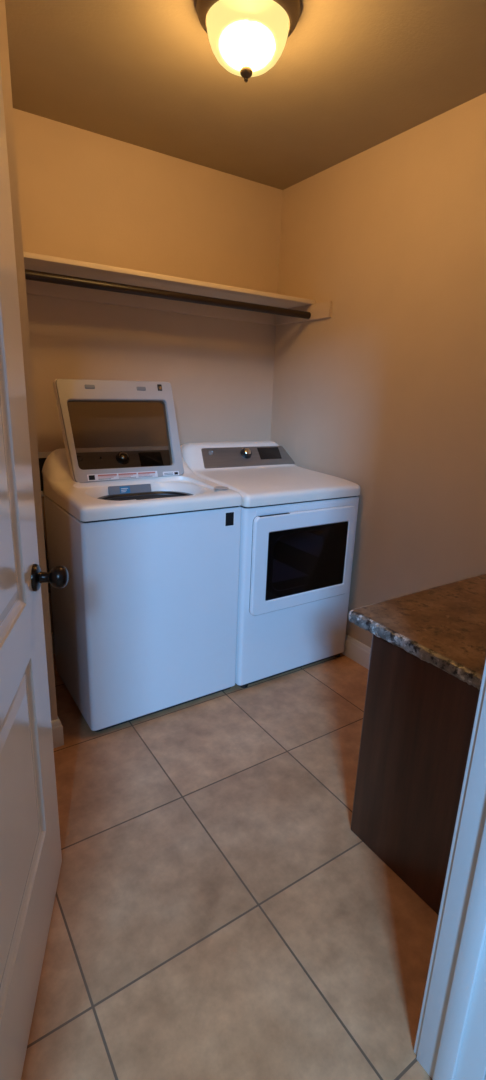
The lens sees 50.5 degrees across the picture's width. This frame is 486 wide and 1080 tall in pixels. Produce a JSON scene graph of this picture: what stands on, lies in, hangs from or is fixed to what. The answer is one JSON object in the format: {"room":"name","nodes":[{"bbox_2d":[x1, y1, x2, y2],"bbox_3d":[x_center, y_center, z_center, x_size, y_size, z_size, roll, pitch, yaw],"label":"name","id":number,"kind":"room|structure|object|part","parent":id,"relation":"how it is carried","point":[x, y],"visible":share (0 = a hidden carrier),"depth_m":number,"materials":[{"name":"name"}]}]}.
{"room":"laundry room","nodes":[
{"label":"laundry room","id":0,"kind":"room"},
{"bbox_2d":[0,0,57,720],"bbox_3d":[-1.195,-0.406,1.802,0.735,2.415,0.760,-8,19,-32],"label":"wall","id":1,"kind":"structure","parent":0,"point":[4,51],"depth_m":1.60,"materials":[{"name":"paint"}]},
{"bbox_2d":[51,716,63,748],"bbox_3d":[-1.226,0.700,2.116,0.749,0.115,0.774,-8,19,-32],"label":"baseboard","id":2,"kind":"structure","parent":1,"relation":"attached to","point":[57,728],"depth_m":2.00,"materials":[{"name":"paint"}]},
{"bbox_2d":[13,108,282,632],"bbox_3d":[-0.457,-0.656,2.771,1.640,2.415,0.100,-8,19,-32],"label":"wall","id":3,"kind":"structure","parent":0,"point":[86,196],"depth_m":2.52,"materials":[{"name":"paint"}]},
{"bbox_2d":[38,452,50,592],"bbox_3d":[-0.938,-0.078,2.534,0.250,0.702,0.036,-8,19,-32],"label":"outlet box","id":4,"kind":"object","parent":3,"relation":"attached to","point":[42,456],"visible":0.06,"depth_m":2.46,"materials":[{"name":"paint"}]},
{"bbox_3d":[-0.936,-0.317,2.476,0.250,0.212,0.012,-8,19,-32],"label":"box frame","id":5,"kind":"part","parent":4,"relation":"part of","materials":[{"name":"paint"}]},
{"bbox_2d":[51,632,54,653],"bbox_3d":[-0.500,0.468,3.021,1.492,0.115,0.014,-8,19,-32],"label":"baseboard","id":6,"kind":"structure","parent":3,"relation":"attached to","point":[52,634],"depth_m":2.69,"materials":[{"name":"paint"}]},
{"bbox_2d":[23,251,331,324],"bbox_3d":[-0.314,-1.133,2.365,1.519,0.096,0.466,-8,19,-32],"label":"wall shelf","id":7,"kind":"object","parent":3,"relation":"attached to","point":[32,261],"visible":0.59,"depth_m":2.41,"materials":[{"name":"paint"}]},
{"bbox_2d":[25,269,310,318],"bbox_3d":[-0.272,-1.089,2.310,1.476,0.035,0.035,-8,19,-32],"label":"closet rod","id":8,"kind":"object","parent":7,"relation":"attached to","point":[33,275],"visible":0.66,"depth_m":2.23,"materials":[{"name":"silver metal"}]},
{"bbox_2d":[21,653,438,1079],"bbox_3d":[0.903,1.371,0.365,2.460,0.060,6.440,-8,19,-32],"label":"floor","id":9,"kind":"structure","parent":0,"point":[219,912],"depth_m":1.41,"materials":[{"name":"tile"}]},
{"bbox_2d":[0,64,68,1079],"bbox_3d":[-0.407,0.099,0.819,0.187,2.018,0.914,-2,16,-14],"label":"door","id":10,"kind":"structure","parent":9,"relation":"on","point":[30,842],"depth_m":1.07,"materials":[{"name":"paint"}]},
{"bbox_3d":[-0.453,0.088,1.216,0.076,0.065,0.065,-1,16,-10],"label":"knob","id":11,"kind":"part","parent":10,"relation":"part of","materials":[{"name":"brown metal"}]},
{"bbox_2d":[42,379,241,731],"bbox_3d":[-0.448,0.016,2.285,0.686,1.392,0.578,-8,19,-32],"label":"washing machine","id":12,"kind":"object","parent":9,"relation":"on","point":[145,617],"visible":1,"depth_m":2.14,"materials":[{"name":"white metal"}]},
{"bbox_3d":[-0.531,-0.489,2.293,0.535,0.431,0.149,-8,19,-32],"label":"lid","id":13,"kind":"part","parent":12,"relation":"part of","materials":[{"name":"plastic"}]},
{"bbox_3d":[-0.547,-0.374,2.346,0.062,0.056,0.057,-8,19,-32],"label":"cycle knob","id":14,"kind":"part","parent":12,"relation":"part of","materials":[{"name":"black plastic"}]},
{"bbox_3d":[-0.528,-0.348,2.352,0.503,0.102,0.107,-8,19,-32],"label":"control panel","id":15,"kind":"part","parent":12,"relation":"part of","materials":[{"name":"grey plastic"}]},
{"bbox_3d":[-0.496,-0.222,2.267,0.196,0.040,0.014,-8,19,-32],"label":"dispenser panel","id":16,"kind":"part","parent":12,"relation":"part of","materials":[{"name":"grey plastic"}]},
{"bbox_2d":[106,494,182,499],"bbox_3d":[-0.406,0.008,2.221,0.380,0.365,0.240,-8,19,-32],"label":"basket","id":17,"kind":"object","parent":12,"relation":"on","point":[111,496],"depth_m":2.24,"materials":[{"name":"metal"}]},
{"bbox_2d":[180,441,359,687],"bbox_3d":[0.082,0.057,2.752,0.685,1.093,0.787,-8,19,-32],"label":"dryer","id":18,"kind":"object","parent":9,"relation":"on","point":[298,524],"visible":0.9,"depth_m":2.46,"materials":[{"name":"white metal"}]},
{"bbox_3d":[0.018,-0.470,2.784,0.062,0.056,0.057,-8,19,-32],"label":"cycle knob","id":19,"kind":"part","parent":18,"relation":"part of","materials":[{"name":"black plastic"}]},
{"bbox_3d":[0.026,-0.450,2.790,0.586,0.096,0.101,-8,19,-32],"label":"control panel","id":20,"kind":"part","parent":18,"relation":"part of","materials":[{"name":"grey plastic"}]},
{"bbox_3d":[0.293,0.087,2.426,0.600,0.462,0.020,-8,19,-32],"label":"door","id":21,"kind":"part","parent":18,"relation":"part of","materials":[{"name":"white metal"}]},
{"bbox_2d":[350,634,479,914],"bbox_3d":[0.841,0.612,1.606,0.824,0.710,0.503,-8,19,-32],"label":"base cabinet","id":22,"kind":"object","parent":9,"relation":"on","point":[419,717],"visible":0.51,"depth_m":1.43,"materials":[{"name":"brown wood"}]},
{"bbox_2d":[348,573,485,689],"bbox_3d":[0.819,0.244,1.531,0.855,0.036,0.590,-8,19,-32],"label":"countertop","id":23,"kind":"structure","parent":22,"relation":"on","point":[444,626],"depth_m":1.46,"materials":[{"name":"brown granite"}]},
{"bbox_2d":[5,0,485,189],"bbox_3d":[-0.117,-1.518,1.291,2.460,0.080,2.405,-8,19,-32],"label":"ceiling","id":24,"kind":"structure","parent":0,"point":[351,77],"depth_m":1.80,"materials":[{"name":"paint"}]},
{"bbox_2d":[196,0,300,82],"bbox_3d":[0.012,-1.436,1.494,0.298,0.180,0.298,-8,19,-32],"label":"ceiling light","id":25,"kind":"object","parent":24,"relation":"attached to","point":[247,38],"visible":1,"depth_m":1.43,"materials":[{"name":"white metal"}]},
{"bbox_2d":[270,93,485,647],"bbox_3d":[0.847,-0.451,2.225,0.100,2.415,2.305,-8,19,-32],"label":"wall","id":26,"kind":"structure","parent":0,"point":[385,395],"depth_m":2.30,"materials":[{"name":"paint"}]},
{"bbox_2d":[342,634,370,669],"bbox_3d":[0.582,0.581,2.766,0.014,0.115,1.665,-8,19,-32],"label":"baseboard","id":27,"kind":"structure","parent":26,"relation":"attached to","point":[355,650],"depth_m":2.72,"materials":[{"name":"paint"}]},
{"bbox_3d":[0.461,-0.036,0.726,2.255,2.415,0.130,-8,19,-32],"label":"wall","id":28,"kind":"structure","parent":0,"visible":0},
{"bbox_2d":[414,660,485,1079],"bbox_3d":[0.468,0.106,0.769,0.075,2.117,0.163,-8,19,-32],"label":"door frame","id":29,"kind":"structure","parent":28,"relation":"attached to","point":[450,1043],"depth_m":0.96,"materials":[{"name":"paint"}]}
]}

